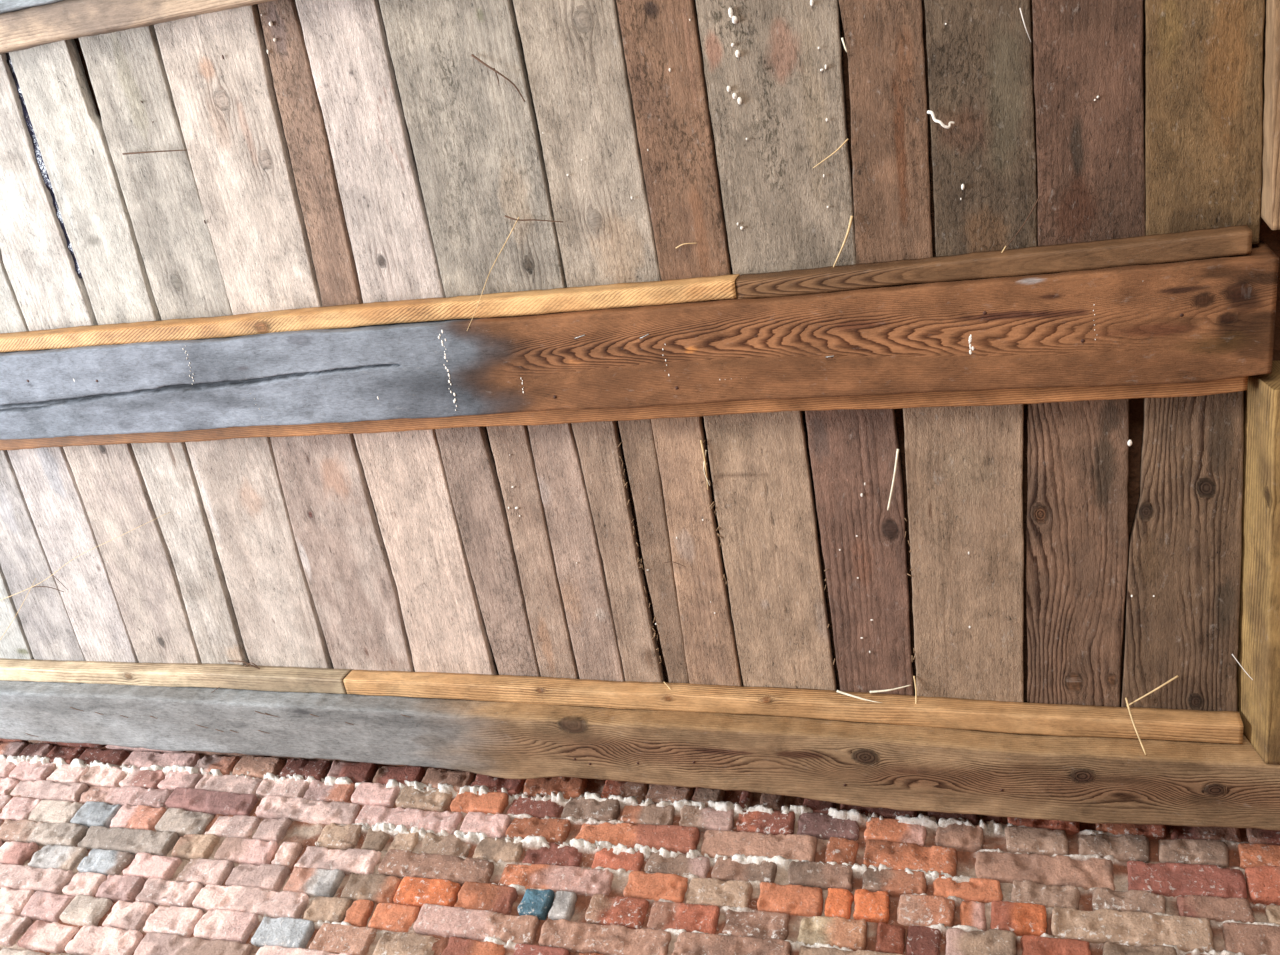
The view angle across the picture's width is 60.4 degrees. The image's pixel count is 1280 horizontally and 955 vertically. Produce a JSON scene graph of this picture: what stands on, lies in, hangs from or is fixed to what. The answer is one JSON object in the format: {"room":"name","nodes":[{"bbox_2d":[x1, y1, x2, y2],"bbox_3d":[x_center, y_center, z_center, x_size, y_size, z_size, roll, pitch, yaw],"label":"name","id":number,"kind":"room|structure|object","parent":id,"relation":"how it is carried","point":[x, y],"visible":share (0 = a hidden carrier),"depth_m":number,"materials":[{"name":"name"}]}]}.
{"room":"farm building","nodes":[
{"label":"farm building","id":0,"kind":"room"},
{"bbox_2d":[0,739,1279,954],"bbox_3d":[-0.788,1.559,1.550,4.482,3.250,0.316,-1,-57,19],"label":"brick paving","id":1,"kind":"structure","parent":0,"point":[105,849],"depth_m":2.27,"materials":[{"name":"brick"}]},
{"bbox_2d":[74,0,1279,701],"bbox_3d":[-0.424,-0.322,2.175,4.000,0.409,2.103,-1,-57,19],"label":"ceiling","id":2,"kind":"structure","parent":0,"point":[1270,237],"depth_m":1.88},
{"bbox_2d":[0,248,28,333],"bbox_3d":[-1.422,-0.583,2.308,0.190,0.124,0.647,6,-55,15],"label":"wooden board","id":3,"kind":"object","parent":2,"relation":"attached to","point":[12,319],"visible":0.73,"depth_m":2.38,"materials":[{"name":"grey wood"}]},
{"bbox_2d":[0,564,33,658],"bbox_3d":[-1.644,0.198,2.745,0.138,0.130,0.668,4,-56,16],"label":"wooden board","id":4,"kind":"object","parent":2,"relation":"attached to","point":[14,644],"visible":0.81,"depth_m":2.81,"materials":[{"name":"grey wood"}]},
{"bbox_2d":[0,580,34,639],"bbox_3d":[-1.560,0.335,2.762,0.009,0.032,0.274,39,-54,-10],"label":"thread","id":5,"kind":"object","parent":4,"relation":"on","point":[34,580],"visible":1,"depth_m":2.74,"materials":[{"name":"fabric"}]},
{"bbox_2d":[1,513,166,599],"bbox_3d":[-1.343,0.194,2.621,0.680,0.046,0.015,-22,-66,29],"label":"straw","id":6,"kind":"object","parent":4,"relation":"attached to","point":[166,513],"visible":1,"depth_m":2.61,"materials":[{"name":"plant"}]},
{"bbox_2d":[0,450,85,660],"bbox_3d":[-1.519,0.193,2.704,0.182,0.129,0.650,-1,-57,19],"label":"wooden board","id":7,"kind":"object","parent":2,"relation":"attached to","point":[44,617],"visible":0.88,"depth_m":2.71,"materials":[{"name":"grey wood"}]},
{"bbox_2d":[0,53,97,330],"bbox_3d":[-1.280,-0.585,2.262,0.195,0.125,0.627,-1,-57,19],"label":"wooden board","id":8,"kind":"object","parent":2,"relation":"attached to","point":[38,262],"visible":0.91,"depth_m":2.28,"materials":[{"name":"grey wood"}]},
{"bbox_2d":[7,447,138,662],"bbox_3d":[-1.355,0.189,2.645,0.178,0.129,0.648,-1,-57,19],"label":"wooden board","id":9,"kind":"object","parent":2,"relation":"attached to","point":[45,476],"visible":0.79,"depth_m":2.63,"materials":[{"name":"grey wood"}]},
{"bbox_2d":[9,39,161,324],"bbox_3d":[-1.107,-0.588,2.200,0.169,0.125,0.621,-1,-57,19],"label":"wooden board","id":10,"kind":"object","parent":2,"relation":"attached to","point":[66,122],"visible":0.89,"depth_m":2.19,"materials":[{"name":"grey wood"}]},
{"bbox_2d":[5,53,82,277],"bbox_3d":[-1.200,-0.643,2.205,0.024,0.083,0.489,0,-57,18],"label":"plastic film","id":11,"kind":"object","parent":10,"relation":"on","point":[38,156],"visible":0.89,"depth_m":2.21,"materials":[{"name":"plastic"}]},
{"bbox_2d":[63,443,201,663],"bbox_3d":[-1.185,0.183,2.586,0.204,0.129,0.647,-1,-57,19],"label":"wooden board","id":12,"kind":"object","parent":2,"relation":"attached to","point":[109,479],"visible":0.95,"depth_m":2.57,"materials":[{"name":"grey wood"}]},
{"bbox_2d":[0,0,274,53],"bbox_3d":[-0.743,-0.936,1.894,3.309,0.135,0.244,-1,-57,19],"label":"wooden rail","id":13,"kind":"object","parent":2,"relation":"attached to","point":[24,24],"visible":1,"depth_m":1.98,"materials":[{"name":"brown wood"}]},
{"bbox_2d":[79,25,232,319],"bbox_3d":[-0.941,-0.592,2.145,0.187,0.125,0.622,-1,-57,19],"label":"wooden board","id":14,"kind":"object","parent":2,"relation":"attached to","point":[128,75],"visible":0.9,"depth_m":2.13,"materials":[{"name":"wood"}]},
{"bbox_2d":[122,150,186,154],"bbox_3d":[-0.929,-0.623,2.103,0.145,0.009,0.005,2,-56,17],"label":"twig","id":15,"kind":"object","parent":14,"relation":"attached to","point":[165,150],"visible":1,"depth_m":2.10,"materials":[{"name":"wood"}]},
{"bbox_2d":[131,442,249,664],"bbox_3d":[-1.023,0.178,2.530,0.144,0.129,0.650,0,-57,18],"label":"wooden board","id":16,"kind":"object","parent":2,"relation":"attached to","point":[166,469],"visible":0.86,"depth_m":2.51,"materials":[{"name":"grey wood"}]},
{"bbox_2d":[154,4,322,314],"bbox_3d":[-0.776,-0.596,2.088,0.297,0.125,0.623,-1,-57,19],"label":"wooden board","id":17,"kind":"object","parent":2,"relation":"attached to","point":[217,64],"visible":0.91,"depth_m":2.06,"materials":[{"name":"wood"}]},
{"bbox_2d":[185,437,333,668],"bbox_3d":[-0.853,0.173,2.474,0.220,0.130,0.655,1,-57,18],"label":"wooden board","id":18,"kind":"object","parent":2,"relation":"attached to","point":[238,479],"visible":0.88,"depth_m":2.46,"materials":[{"name":"grey wood"}]},
{"bbox_2d":[258,0,362,306],"bbox_3d":[-0.606,-0.600,2.031,0.085,0.125,0.628,1,-56,17],"label":"wooden board","id":19,"kind":"object","parent":2,"relation":"attached to","point":[306,136],"visible":0.95,"depth_m":2.02,"materials":[{"name":"brown wood"}]},
{"bbox_2d":[270,434,414,671],"bbox_3d":[-0.645,0.168,2.399,0.218,0.129,0.647,-1,-57,19],"label":"wooden board","id":20,"kind":"object","parent":2,"relation":"attached to","point":[342,550],"visible":0.87,"depth_m":2.38,"materials":[{"name":"grey wood"}]},
{"bbox_2d":[295,0,445,302],"bbox_3d":[-0.491,-0.603,1.991,0.176,0.125,0.624,-1,-57,19],"label":"wooden board","id":21,"kind":"object","parent":2,"relation":"attached to","point":[346,42],"visible":0.94,"depth_m":1.98,"materials":[{"name":"grey wood"}]},
{"bbox_2d":[354,429,498,674],"bbox_3d":[-0.455,0.162,2.334,0.196,0.129,0.649,-1,-57,19],"label":"wooden board","id":22,"kind":"object","parent":2,"relation":"attached to","point":[405,474],"visible":0.9,"depth_m":2.32,"materials":[{"name":"wood"}]},
{"bbox_2d":[379,0,566,297],"bbox_3d":[-0.291,-0.606,1.921,0.245,0.126,0.628,-1,-57,19],"label":"wooden board","id":23,"kind":"object","parent":2,"relation":"attached to","point":[476,142],"visible":0.91,"depth_m":1.92,"materials":[{"name":"grey wood"}]},
{"bbox_2d":[471,54,524,101],"bbox_3d":[-0.235,-0.675,1.848,0.118,0.020,0.017,37,-54,-9],"label":"twig","id":24,"kind":"object","parent":23,"relation":"on","point":[472,55],"visible":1,"depth_m":1.84,"materials":[{"name":"wood"}]},
{"bbox_2d":[505,215,562,221],"bbox_3d":[-0.188,-0.452,1.935,0.108,0.009,0.006,9,-54,12],"label":"twig","id":25,"kind":"object","parent":23,"relation":"attached to","point":[505,215],"visible":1,"depth_m":1.93,"materials":[{"name":"grey plant"}]},
{"bbox_2d":[435,426,540,676],"bbox_3d":[-0.310,0.158,2.285,0.111,0.130,0.651,-1,-57,19],"label":"wooden board","id":26,"kind":"object","parent":2,"relation":"attached to","point":[468,459],"visible":0.89,"depth_m":2.26,"materials":[{"name":"brown wood"}]},
{"bbox_2d":[486,425,579,678],"bbox_3d":[-0.215,0.156,2.252,0.085,0.130,0.652,-1,-57,19],"label":"wooden board","id":27,"kind":"object","parent":2,"relation":"attached to","point":[511,448],"visible":0.89,"depth_m":2.23,"materials":[{"name":"brown wood"}]},
{"bbox_2d":[527,423,624,680],"bbox_3d":[-0.125,0.154,2.222,0.107,0.130,0.654,-1,-57,19],"label":"wooden board","id":28,"kind":"object","parent":2,"relation":"attached to","point":[578,559],"visible":0.89,"depth_m":2.21,"materials":[{"name":"wood"}]},
{"bbox_2d":[513,0,661,286],"bbox_3d":[-0.092,-0.611,1.855,0.186,0.126,0.632,-1,-57,19],"label":"wooden board","id":29,"kind":"object","parent":2,"relation":"attached to","point":[574,54],"visible":0.95,"depth_m":1.86,"materials":[{"name":"grey wood"}]},
{"bbox_2d":[571,421,666,682],"bbox_3d":[-0.040,0.152,2.191,0.087,0.130,0.655,-2,-57,19],"label":"wooden board","id":30,"kind":"object","parent":2,"relation":"attached to","point":[598,443],"visible":0.86,"depth_m":2.17,"materials":[{"name":"wood"}]},
{"bbox_2d":[618,442,660,662],"bbox_3d":[0.000,0.157,2.166,0.016,0.083,0.483,-2,-58,20],"label":"chaff","id":31,"kind":"object","parent":30,"relation":"attached to","point":[638,560],"visible":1,"depth_m":2.17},
{"bbox_2d":[0,225,1278,449],"bbox_3d":[-0.624,-0.219,2.186,3.310,0.142,0.274,-1,-57,19],"label":"wooden rail","id":32,"kind":"object","parent":2,"relation":"attached to","point":[1185,313],"visible":1,"depth_m":1.89,"materials":[{"name":"wood"}]},
{"bbox_2d":[467,217,518,330],"bbox_3d":[-0.267,-0.364,1.965,0.010,0.087,0.209,27,-53,-1],"label":"stalk","id":33,"kind":"object","parent":32,"relation":"hanging from","point":[518,217],"visible":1,"depth_m":1.97,"materials":[{"name":"beige plant"}]},
{"bbox_2d":[833,216,852,266],"bbox_3d":[0.332,-0.384,1.796,0.006,0.020,0.089,19,-53,5],"label":"stalk","id":34,"kind":"object","parent":32,"relation":"on","point":[851,217],"visible":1,"depth_m":1.78,"materials":[{"name":"beige plant"}]},
{"bbox_2d":[0,658,1279,829],"bbox_3d":[-0.307,0.543,2.421,3.720,0.161,0.229,-1,-57,19],"label":"wooden rail","id":35,"kind":"object","parent":2,"relation":"attached to","point":[1061,762],"visible":1,"depth_m":2.22,"materials":[{"name":"wood"}]},
{"bbox_2d":[228,660,259,668],"bbox_3d":[-0.925,0.441,2.595,0.115,0.011,0.016,8,-55,13],"label":"twig","id":36,"kind":"object","parent":35,"relation":"attached to","point":[228,660],"visible":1,"depth_m":2.59,"materials":[{"name":"wood"}]},
{"bbox_2d":[837,690,881,702],"bbox_3d":[0.463,0.426,2.115,0.170,0.026,0.007,3,-56,16],"label":"stalk","id":37,"kind":"object","parent":35,"relation":"on","point":[838,691],"visible":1,"depth_m":2.13,"materials":[{"name":"beige plant"}]},
{"bbox_2d":[870,685,910,692],"bbox_3d":[0.480,0.405,2.111,0.079,0.014,0.005,-11,-61,24],"label":"stalk","id":38,"kind":"object","parent":35,"relation":"attached to","point":[875,691],"visible":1,"depth_m":2.11,"materials":[{"name":"beige plant"}]},
{"bbox_2d":[913,676,916,703],"bbox_3d":[0.524,0.407,2.091,0.005,0.037,0.049,-4,-58,21],"label":"stalk","id":39,"kind":"object","parent":35,"relation":"on","point":[913,676],"visible":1,"depth_m":2.09,"materials":[{"name":"beige plant"}]},
{"bbox_2d":[1125,698,1146,754],"bbox_3d":[0.879,0.441,1.950,0.004,0.085,0.064,-27,-68,31],"label":"stalk","id":40,"kind":"object","parent":35,"relation":"on","point":[1127,703],"visible":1,"depth_m":1.94,"materials":[{"name":"beige plant"}]},
{"bbox_2d":[618,419,688,682],"bbox_3d":[0.036,0.150,2.167,0.067,0.130,0.654,-1,-57,19],"label":"wooden board","id":41,"kind":"object","parent":2,"relation":"attached to","point":[637,436],"visible":0.87,"depth_m":2.14,"materials":[{"name":"brown wood"}]},
{"bbox_2d":[616,0,732,280],"bbox_3d":[0.050,-0.613,1.804,0.134,0.126,0.628,-1,-57,19],"label":"wooden board","id":42,"kind":"object","parent":2,"relation":"attached to","point":[661,38],"visible":0.9,"depth_m":1.81,"materials":[{"name":"brown wood"}]},
{"bbox_2d":[651,416,743,685],"bbox_3d":[0.111,0.149,2.139,0.110,0.131,0.655,-1,-57,19],"label":"wooden board","id":43,"kind":"object","parent":2,"relation":"attached to","point":[710,646],"visible":0.88,"depth_m":2.13,"materials":[{"name":"brown wood"}]},
{"bbox_2d":[700,440,707,489],"bbox_3d":[0.121,-0.023,2.038,0.007,0.020,0.100,-1,-57,19],"label":"stalk","id":44,"kind":"object","parent":43,"relation":"on","point":[701,442],"visible":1,"depth_m":2.03,"materials":[{"name":"beige plant"}]},
{"bbox_2d":[703,441,726,583],"bbox_3d":[0.141,0.069,2.077,0.015,0.054,0.296,-3,-58,20],"label":"chaff","id":45,"kind":"object","parent":43,"relation":"attached to","point":[710,506],"visible":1,"depth_m":2.08,"materials":[{"name":"brown plant"}]},
{"bbox_2d":[704,411,837,690],"bbox_3d":[0.250,0.144,2.093,0.199,0.131,0.664,-1,-57,19],"label":"wooden board","id":46,"kind":"object","parent":2,"relation":"attached to","point":[761,474],"visible":0.92,"depth_m":2.07,"materials":[{"name":"brown wood"}]},
{"bbox_2d":[695,0,855,274],"bbox_3d":[0.215,-0.618,1.749,0.228,0.126,0.628,-1,-57,19],"label":"wooden board","id":47,"kind":"object","parent":2,"relation":"attached to","point":[773,69],"visible":0.93,"depth_m":1.76,"materials":[{"name":"grey wood"}]},
{"bbox_2d":[813,138,848,167],"bbox_3d":[0.303,-0.513,1.745,0.069,0.015,0.003,-34,-72,33],"label":"stalk","id":48,"kind":"object","parent":47,"relation":"attached to","point":[847,139],"visible":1,"depth_m":1.74,"materials":[{"name":"beige plant"}]},
{"bbox_2d":[805,409,914,695],"bbox_3d":[0.414,0.142,2.039,0.161,0.131,0.661,-1,-57,19],"label":"wooden board","id":49,"kind":"object","parent":2,"relation":"attached to","point":[853,451],"visible":0.94,"depth_m":2.02,"materials":[{"name":"brown wood"}]},
{"bbox_2d":[824,518,915,664],"bbox_3d":[0.421,0.189,2.040,0.172,0.067,0.370,-1,-57,19],"label":"chaff","id":50,"kind":"object","parent":49,"relation":"on","point":[904,518],"visible":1,"depth_m":2.07,"materials":[{"name":"beige plant"}]},
{"bbox_2d":[887,449,898,509],"bbox_3d":[0.446,0.004,1.938,0.005,0.028,0.116,9,-54,12],"label":"stalk","id":51,"kind":"object","parent":49,"relation":"attached to","point":[897,451],"visible":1,"depth_m":1.93,"materials":[{"name":"beige plant"}]},
{"bbox_2d":[839,0,933,263],"bbox_3d":[0.372,-0.622,1.694,0.135,0.126,0.627,-1,-57,19],"label":"wooden board","id":52,"kind":"object","parent":2,"relation":"attached to","point":[884,39],"visible":0.91,"depth_m":1.71,"materials":[{"name":"brown wood"}]},
{"bbox_2d":[903,404,1023,701],"bbox_3d":[0.587,0.143,1.978,0.208,0.132,0.672,-1,-57,19],"label":"wooden board","id":53,"kind":"object","parent":2,"relation":"attached to","point":[964,464],"visible":0.84,"depth_m":1.96,"materials":[{"name":"brown wood"}]},
{"bbox_2d":[924,0,1036,256],"bbox_3d":[0.510,-0.626,1.647,0.157,0.126,0.627,-1,-57,19],"label":"wooden board","id":54,"kind":"object","parent":2,"relation":"attached to","point":[979,52],"visible":0.95,"depth_m":1.67,"materials":[{"name":"brown wood"}]},
{"bbox_2d":[927,110,953,128],"bbox_3d":[0.457,-0.545,1.677,0.045,0.016,0.012,26,-53,0],"label":"fluff","id":55,"kind":"object","parent":54,"relation":"attached to","point":[928,111],"visible":1,"depth_m":1.67,"materials":[{"name":"white"}]},
{"bbox_2d":[1005,196,1040,248],"bbox_3d":[0.592,-0.393,1.702,0.005,0.025,0.092,28,-53,-2],"label":"twig","id":56,"kind":"object","parent":54,"relation":"attached to","point":[1039,196],"visible":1,"depth_m":1.70,"materials":[{"name":"beige plant"}]},
{"bbox_2d":[1019,8,1030,41],"bbox_3d":[0.558,-0.655,1.594,0.002,0.014,0.050,-16,-63,27],"label":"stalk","id":57,"kind":"object","parent":54,"relation":"attached to","point":[1019,8],"visible":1,"depth_m":1.59,"materials":[{"name":"beige plant"}]},
{"bbox_2d":[1025,399,1131,706],"bbox_3d":[0.761,0.138,1.922,0.172,0.133,0.667,-1,-57,19],"label":"wooden board","id":58,"kind":"object","parent":2,"relation":"attached to","point":[1077,543],"visible":0.86,"depth_m":1.90,"materials":[{"name":"brown wood"}]},
{"bbox_2d":[1032,0,1145,245],"bbox_3d":[0.652,-0.630,1.598,0.160,0.125,0.627,-1,-57,19],"label":"wooden board","id":59,"kind":"object","parent":2,"relation":"attached to","point":[1088,54],"visible":0.94,"depth_m":1.63,"materials":[{"name":"brown wood"}]},
{"bbox_2d":[1120,391,1243,711],"bbox_3d":[0.921,0.135,1.865,0.192,0.132,0.666,-1,-57,19],"label":"wooden board","id":60,"kind":"object","parent":2,"relation":"attached to","point":[1182,600],"visible":0.9,"depth_m":1.85,"materials":[{"name":"brown wood"}]},
{"bbox_2d":[1126,675,1178,705],"bbox_3d":[0.909,0.378,1.957,0.010,0.022,0.103,43,-55,-13],"label":"stalk","id":61,"kind":"object","parent":60,"relation":"attached to","point":[1177,676],"visible":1,"depth_m":1.94,"materials":[{"name":"beige plant"}]},
{"bbox_2d":[1144,0,1264,243],"bbox_3d":[0.793,-0.634,1.547,0.155,0.125,0.625,-3,-58,20],"label":"wooden board","id":62,"kind":"object","parent":2,"relation":"attached to","point":[1203,59],"visible":0.92,"depth_m":1.58,"materials":[{"name":"brown wood"}]},
{"bbox_2d":[1237,360,1279,764],"bbox_3d":[1.078,0.150,1.777,0.193,0.240,0.690,-3,-58,20],"label":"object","id":63,"kind":"structure","parent":2,"relation":"attached to","point":[1258,702],"depth_m":1.77,"materials":[{"name":"brown wood"}]},
{"bbox_2d":[1232,654,1252,679],"bbox_3d":[1.050,0.344,1.865,0.101,0.061,0.008,28,-53,-2],"label":"thread","id":64,"kind":"object","parent":63,"relation":"attached to","point":[1232,654],"visible":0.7,"depth_m":1.88},
{"bbox_2d":[1261,0,1279,229],"bbox_3d":[0.910,-0.669,1.450,0.162,0.236,0.670,-4,-58,21],"label":"beam","id":65,"kind":"structure","parent":2,"relation":"attached to","point":[1270,191],"depth_m":1.51,"materials":[{"name":"brown wood"}]}
]}

